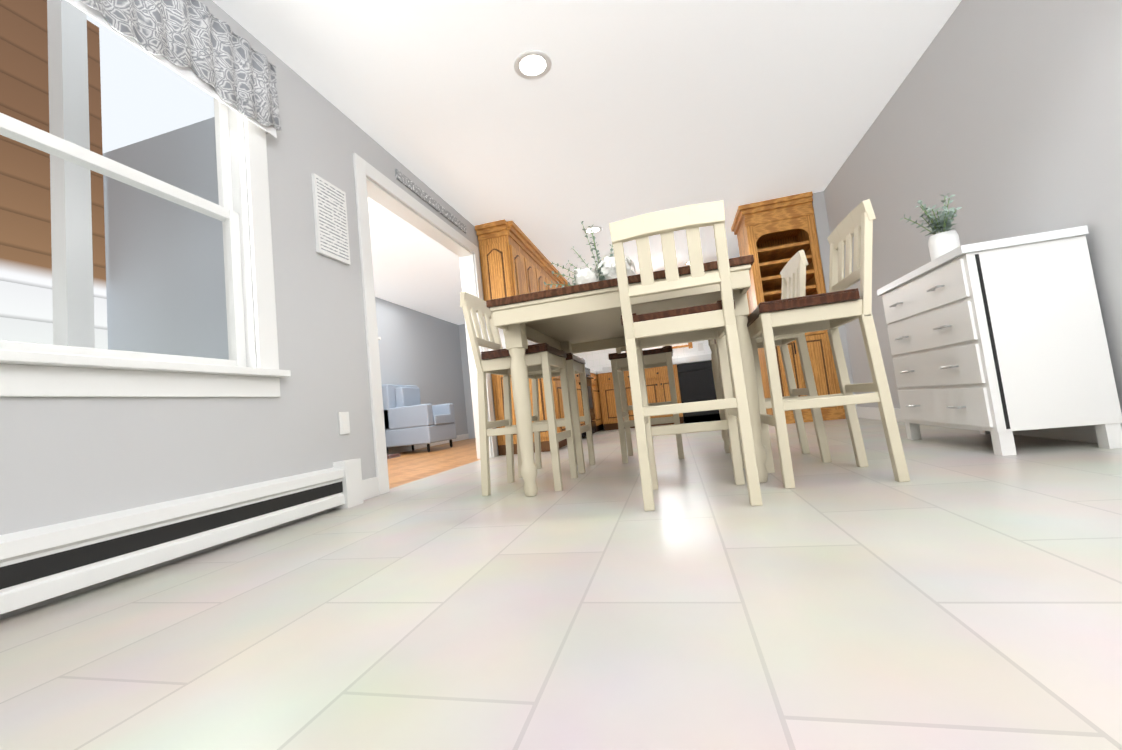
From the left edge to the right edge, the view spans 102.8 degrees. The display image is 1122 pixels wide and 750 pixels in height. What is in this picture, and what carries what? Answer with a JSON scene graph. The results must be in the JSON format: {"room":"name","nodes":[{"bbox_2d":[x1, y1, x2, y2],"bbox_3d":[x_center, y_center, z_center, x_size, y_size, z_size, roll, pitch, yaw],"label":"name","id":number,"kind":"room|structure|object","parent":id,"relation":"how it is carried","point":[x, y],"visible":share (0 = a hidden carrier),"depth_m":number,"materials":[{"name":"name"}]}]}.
{"room":"kitchen","nodes":[
{"label":"kitchen","id":0,"kind":"room"},
{"bbox_2d":[103,117,228,359],"bbox_3d":[-2.460,-0.313,2.783,2.200,2.340,0.140,-7,-5,14],"label":"wall","id":1,"kind":"structure","parent":0,"point":[165,282],"depth_m":2.72,"materials":[{"name":"grey"}]},
{"bbox_2d":[0,0,537,619],"bbox_3d":[-1.020,-0.392,3.735,0.146,2.340,8.380,-7,-5,14],"label":"wall","id":2,"kind":"structure","parent":0,"point":[68,458],"depth_m":2.08,"materials":[{"name":"grey paint"}]},
{"bbox_2d":[0,97,290,396],"bbox_3d":[-1.560,-0.704,1.580,0.200,1.580,1.170,-7,-5,14],"label":"window","id":3,"kind":"structure","parent":2,"relation":"in","point":[27,369],"depth_m":1.83,"materials":[{"name":"white wood"}]},
{"bbox_2d":[66,0,280,137],"bbox_3d":[-1.538,-1.333,1.579,0.109,0.376,1.202,-7,-5,14],"label":"window valance","id":4,"kind":"object","parent":2,"relation":"attached to","point":[198,44],"visible":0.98,"depth_m":1.80,"materials":[{"name":"grey fabric"}]},
{"bbox_2d":[0,458,363,614],"bbox_3d":[-1.454,0.506,1.068,0.075,0.240,2.810,-7,-5,14],"label":"baseboard heater","id":5,"kind":"object","parent":2,"relation":"attached to","point":[39,564],"visible":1,"depth_m":1.46,"materials":[{"name":"white metal"}]},
{"bbox_2d":[311,173,350,264],"bbox_3d":[-1.294,-0.870,2.528,0.020,0.440,0.240,-7,-5,14],"label":"wall sign","id":6,"kind":"object","parent":2,"relation":"attached to","point":[331,221],"visible":0.96,"depth_m":2.50,"materials":[{"name":"white"}]},
{"bbox_2d":[338,412,349,434],"bbox_3d":[-1.181,0.261,2.439,0.008,0.120,0.075,-7,-5,14],"label":"outlet","id":7,"kind":"object","parent":2,"relation":"attached to","point":[344,423],"visible":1,"depth_m":2.43,"materials":[{"name":"white plastic"}]},
{"bbox_2d":[353,153,497,494],"bbox_3d":[-1.039,-0.285,3.616,0.176,2.115,1.820,-7,-5,14],"label":"door frame","id":8,"kind":"structure","parent":2,"relation":"attached to","point":[365,186],"depth_m":3.08,"materials":[{"name":"white wood"}]},
{"bbox_2d":[395,169,466,232],"bbox_3d":[-1.058,-1.433,3.788,0.014,0.070,1.120,-7,-5,14],"label":"sign","id":9,"kind":"object","parent":2,"relation":"attached to","point":[403,179],"visible":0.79,"depth_m":3.65,"materials":[{"name":"grey"}]},
{"bbox_2d":[477,227,546,300],"bbox_3d":[-0.493,-0.989,5.133,0.347,0.830,1.295,-7,-5,14],"label":"upper cabinet","id":10,"kind":"object","parent":2,"relation":"attached to","point":[514,260],"depth_m":4.56,"materials":[{"name":"brown wood"}]},
{"bbox_2d":[547,271,554,289],"bbox_3d":[-0.314,-1.181,5.962,0.347,0.359,0.380,-7,-5,14],"label":"upper cabinet","id":11,"kind":"object","parent":2,"relation":"attached to","point":[550,277],"depth_m":6.02,"materials":[{"name":"brown wood"}]},
{"bbox_2d":[375,297,467,434],"bbox_3d":[-2.814,-0.016,6.135,0.140,2.340,6.490,-7,-5,14],"label":"wall","id":12,"kind":"structure","parent":0,"point":[421,351],"depth_m":7.74,"materials":[{"name":"grey paint"}]},
{"bbox_2d":[388,433,468,453],"bbox_3d":[-2.224,1.161,7.614,0.014,0.110,2.940,-7,-5,14],"label":"baseboard","id":13,"kind":"structure","parent":12,"relation":"attached to","point":[392,450],"depth_m":7.31,"materials":[{"name":"white wood"}]},
{"bbox_2d":[458,324,474,438],"bbox_3d":[-0.912,0.000,8.933,2.200,2.340,0.140,-7,-5,14],"label":"wall","id":14,"kind":"structure","parent":0,"point":[466,381],"depth_m":9.11,"materials":[{"name":"grey paint"}]},
{"bbox_2d":[0,418,1121,749],"bbox_3d":[-0.151,0.763,3.953,5.840,0.100,9.060,-7,-5,14],"label":"floor","id":15,"kind":"structure","parent":0,"point":[960,590],"depth_m":0.84,"materials":[{"name":"tile"}]},
{"bbox_2d":[378,337,399,458],"bbox_3d":[-2.687,0.233,5.063,0.548,1.655,2.280,-7,-5,14],"label":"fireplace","id":16,"kind":"object","parent":15,"relation":"on","point":[389,456],"visible":0.02,"depth_m":5.76,"materials":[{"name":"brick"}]},
{"bbox_2d":[382,384,455,454],"bbox_3d":[-2.088,0.616,6.555,0.810,1.000,0.780,-7,-5,14],"label":"armchair","id":17,"kind":"object","parent":15,"relation":"on","point":[410,419],"visible":0.79,"depth_m":6.22,"materials":[{"name":"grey fabric"}]},
{"bbox_2d":[460,292,577,495],"bbox_3d":[-0.216,0.069,2.422,0.448,1.057,0.410,-7,-5,14],"label":"chair","id":18,"kind":"object","parent":15,"relation":"on","point":[545,358],"visible":0.98,"depth_m":2.29,"materials":[{"name":"beige paint"}]},
{"bbox_2d":[491,374,566,455],"bbox_3d":[-0.297,0.340,4.600,0.658,0.870,0.440,-7,-5,14],"label":"base cabinet","id":19,"kind":"object","parent":15,"relation":"on","point":[497,380],"depth_m":4.41,"materials":[{"name":"brown wood"}]},
{"bbox_2d":[503,330,595,477],"bbox_3d":[-0.080,0.093,2.922,0.448,1.057,0.410,-7,-5,14],"label":"chair","id":20,"kind":"object","parent":15,"relation":"on","point":[575,364],"visible":0.33,"depth_m":2.99,"materials":[{"name":"beige paint"}]},
{"bbox_2d":[575,374,584,425],"bbox_3d":[-0.092,0.382,5.414,0.658,0.870,0.411,-7,-5,14],"label":"base cabinet","id":21,"kind":"object","parent":15,"relation":"on","point":[577,377],"depth_m":5.39,"materials":[{"name":"brown wood"}]},
{"bbox_2d":[579,367,595,436],"bbox_3d":[0.057,0.239,5.993,0.699,1.170,0.756,-7,-5,14],"label":"range","id":22,"kind":"object","parent":15,"relation":"on","point":[590,398],"visible":0.1,"depth_m":6.06,"materials":[{"name":"black"}]},
{"bbox_2d":[589,371,602,433],"bbox_3d":[0.208,0.442,6.603,0.658,0.870,0.508,-7,-5,14],"label":"base cabinet","id":23,"kind":"object","parent":15,"relation":"on","point":[595,387],"depth_m":6.58,"materials":[{"name":"brown wood"}]},
{"bbox_2d":[597,370,623,430],"bbox_3d":[0.832,0.412,7.061,0.330,0.870,0.657,-7,-5,14],"label":"base cabinet","id":24,"kind":"object","parent":15,"relation":"on","point":[605,381],"depth_m":6.77,"materials":[{"name":"brown wood"}]},
{"bbox_2d":[486,255,767,496],"bbox_3d":[0.425,0.083,2.527,1.130,0.910,1.410,-7,-5,14],"label":"dining table","id":25,"kind":"object","parent":15,"relation":"on","point":[580,318],"visible":0.6,"depth_m":2.01,"materials":[{"name":"beige paint"}]},
{"bbox_2d":[544,221,635,287],"bbox_3d":[0.193,-0.649,2.804,0.530,0.629,0.450,-7,-5,14],"label":"vase","id":26,"kind":"object","parent":25,"relation":"on","point":[607,269],"visible":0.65,"depth_m":2.77,"materials":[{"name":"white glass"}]},
{"bbox_2d":[623,371,634,427],"bbox_3d":[1.126,0.375,6.989,0.280,0.870,0.657,-7,-5,14],"label":"base cabinet","id":27,"kind":"object","parent":15,"relation":"on","point":[626,373],"depth_m":6.69,"materials":[{"name":"brown wood"}]},
{"bbox_2d":[608,345,683,462],"bbox_3d":[0.583,0.037,3.100,0.410,1.057,0.448,-7,-5,14],"label":"chair","id":28,"kind":"object","parent":15,"relation":"on","point":[658,357],"visible":0.48,"depth_m":2.91,"materials":[{"name":"beige paint"}]},
{"bbox_2d":[644,362,683,425],"bbox_3d":[1.536,0.324,6.888,0.572,0.870,0.657,-7,-5,14],"label":"base cabinet","id":29,"kind":"object","parent":15,"relation":"on","point":[657,384],"depth_m":6.59,"materials":[{"name":"brown wood"}]},
{"bbox_2d":[596,358,710,373],"bbox_3d":[1.506,-0.130,6.920,1.833,0.041,0.655,-7,-5,14],"label":"countertop","id":30,"kind":"structure","parent":29,"relation":"on","point":[686,360],"depth_m":6.51,"materials":[{"name":"white stone"}]},
{"bbox_2d":[609,200,762,510],"bbox_3d":[0.474,-0.055,1.761,0.410,1.057,0.448,-7,-5,14],"label":"chair","id":31,"kind":"object","parent":15,"relation":"on","point":[717,320],"visible":1,"depth_m":1.61,"materials":[{"name":"beige paint"}]},
{"bbox_2d":[677,360,720,422],"bbox_3d":[2.085,0.255,6.729,0.569,0.865,0.622,-7,-5,14],"label":"dishwasher","id":32,"kind":"object","parent":15,"relation":"on","point":[696,381],"visible":0.6,"depth_m":6.46,"materials":[{"name":"black metal"}]},
{"bbox_2d":[714,250,831,467],"bbox_3d":[1.103,-0.071,2.421,0.448,1.057,0.410,-7,-5,14],"label":"chair","id":33,"kind":"object","parent":15,"relation":"on","point":[793,274],"visible":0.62,"depth_m":2.27,"materials":[{"name":"beige paint"}]},
{"bbox_2d":[731,191,845,423],"bbox_3d":[2.437,-0.667,4.905,0.715,2.339,0.655,-7,-5,14],"label":"hutch","id":34,"kind":"object","parent":15,"relation":"on","point":[775,236],"visible":0.5,"depth_m":4.70,"materials":[{"name":"brown wood"}]},
{"bbox_2d":[747,199,909,488],"bbox_3d":[1.055,-0.108,1.877,0.448,1.057,0.410,-7,-5,14],"label":"chair","id":35,"kind":"object","parent":15,"relation":"on","point":[834,308],"visible":0.94,"depth_m":1.72,"materials":[{"name":"beige paint"}]},
{"bbox_2d":[877,225,1121,455],"bbox_3d":[2.080,-0.114,2.255,0.464,0.910,0.830,-7,-5,14],"label":"sideboard","id":36,"kind":"object","parent":15,"relation":"on","point":[1000,341],"visible":1,"depth_m":1.89,"materials":[{"name":"white paint"}]},
{"bbox_2d":[900,193,961,260],"bbox_3d":[1.913,-0.739,2.289,0.233,0.367,0.230,-7,-5,14],"label":"potted plant","id":37,"kind":"object","parent":36,"relation":"on","point":[945,241],"visible":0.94,"depth_m":2.28,"materials":[{"name":"white"}]},
{"bbox_2d":[212,0,961,324],"bbox_3d":[-0.407,-1.656,4.141,5.840,0.100,9.060,-7,-5,14],"label":"ceiling","id":38,"kind":"structure","parent":0,"point":[622,110],"depth_m":2.90,"materials":[{"name":"white paint"}]},
{"bbox_2d":[514,50,551,79],"bbox_3d":[-0.160,-1.752,2.535,0.216,0.006,0.216,-7,-5,14],"label":"recessed light","id":39,"kind":"object","parent":38,"relation":"in","point":[532,64],"visible":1,"depth_m":2.53,"materials":[{"name":"white plastic"}]},
{"bbox_2d":[584,226,602,233],"bbox_3d":[0.358,-1.616,5.000,0.216,0.006,0.216,-7,-5,14],"label":"recessed light","id":40,"kind":"object","parent":38,"relation":"in","point":[598,229],"visible":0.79,"depth_m":4.99,"materials":[{"name":"white plastic"}]},
{"bbox_2d":[573,340,711,428],"bbox_3d":[1.803,-0.416,7.277,3.640,2.340,0.146,-7,-5,14],"label":"wall","id":41,"kind":"structure","parent":0,"point":[597,360],"depth_m":7.44,"materials":[{"name":"grey paint"}]},
{"bbox_2d":[604,354,710,369],"bbox_3d":[1.576,-0.184,7.236,1.833,0.100,0.013,-7,-5,14],"label":"backsplash","id":42,"kind":"structure","parent":41,"relation":"attached to","point":[707,355],"depth_m":7.10,"materials":[{"name":"white tile"}]},
{"bbox_2d":[626,342,692,352],"bbox_3d":[1.550,-0.818,7.338,1.060,0.920,0.190,-7,-5,14],"label":"window","id":43,"kind":"structure","parent":41,"relation":"in","point":[689,345],"depth_m":7.13,"materials":[{"name":"brown wood"}]},
{"bbox_2d":[698,343,703,350],"bbox_3d":[2.212,-0.443,7.095,0.080,0.120,0.007,-7,-5,14],"label":"outlet","id":44,"kind":"object","parent":41,"relation":"attached to","point":[700,346],"depth_m":7.09,"materials":[{"name":"white plastic"}]},
{"bbox_2d":[812,191,856,415],"bbox_3d":[3.063,-0.673,5.685,0.115,2.340,2.360,-7,-5,14],"label":"wall","id":45,"kind":"structure","parent":0,"point":[821,218],"depth_m":4.59,"materials":[{"name":"grey paint"}]},
{"bbox_2d":[824,0,1121,412],"bbox_3d":[2.470,-0.833,2.807,0.140,2.340,8.240,-7,-5,14],"label":"wall","id":46,"kind":"structure","parent":0,"point":[1000,119],"depth_m":2.24,"materials":[{"name":"grey paint"}]},
{"bbox_2d":[856,407,1121,443],"bbox_3d":[2.242,0.227,1.665,0.014,0.110,5.740,-7,-5,14],"label":"baseboard","id":47,"kind":"structure","parent":46,"relation":"attached to","point":[1087,433],"depth_m":2.16,"materials":[{"name":"white wood"}]},
{"label":"outside","id":48,"kind":"structure","parent":0,"visible":0},
{"bbox_2d":[0,0,107,348],"bbox_3d":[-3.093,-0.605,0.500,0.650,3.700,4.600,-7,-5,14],"label":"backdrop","id":49,"kind":"structure","parent":48,"point":[52,263],"depth_m":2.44,"materials":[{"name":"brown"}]}
]}

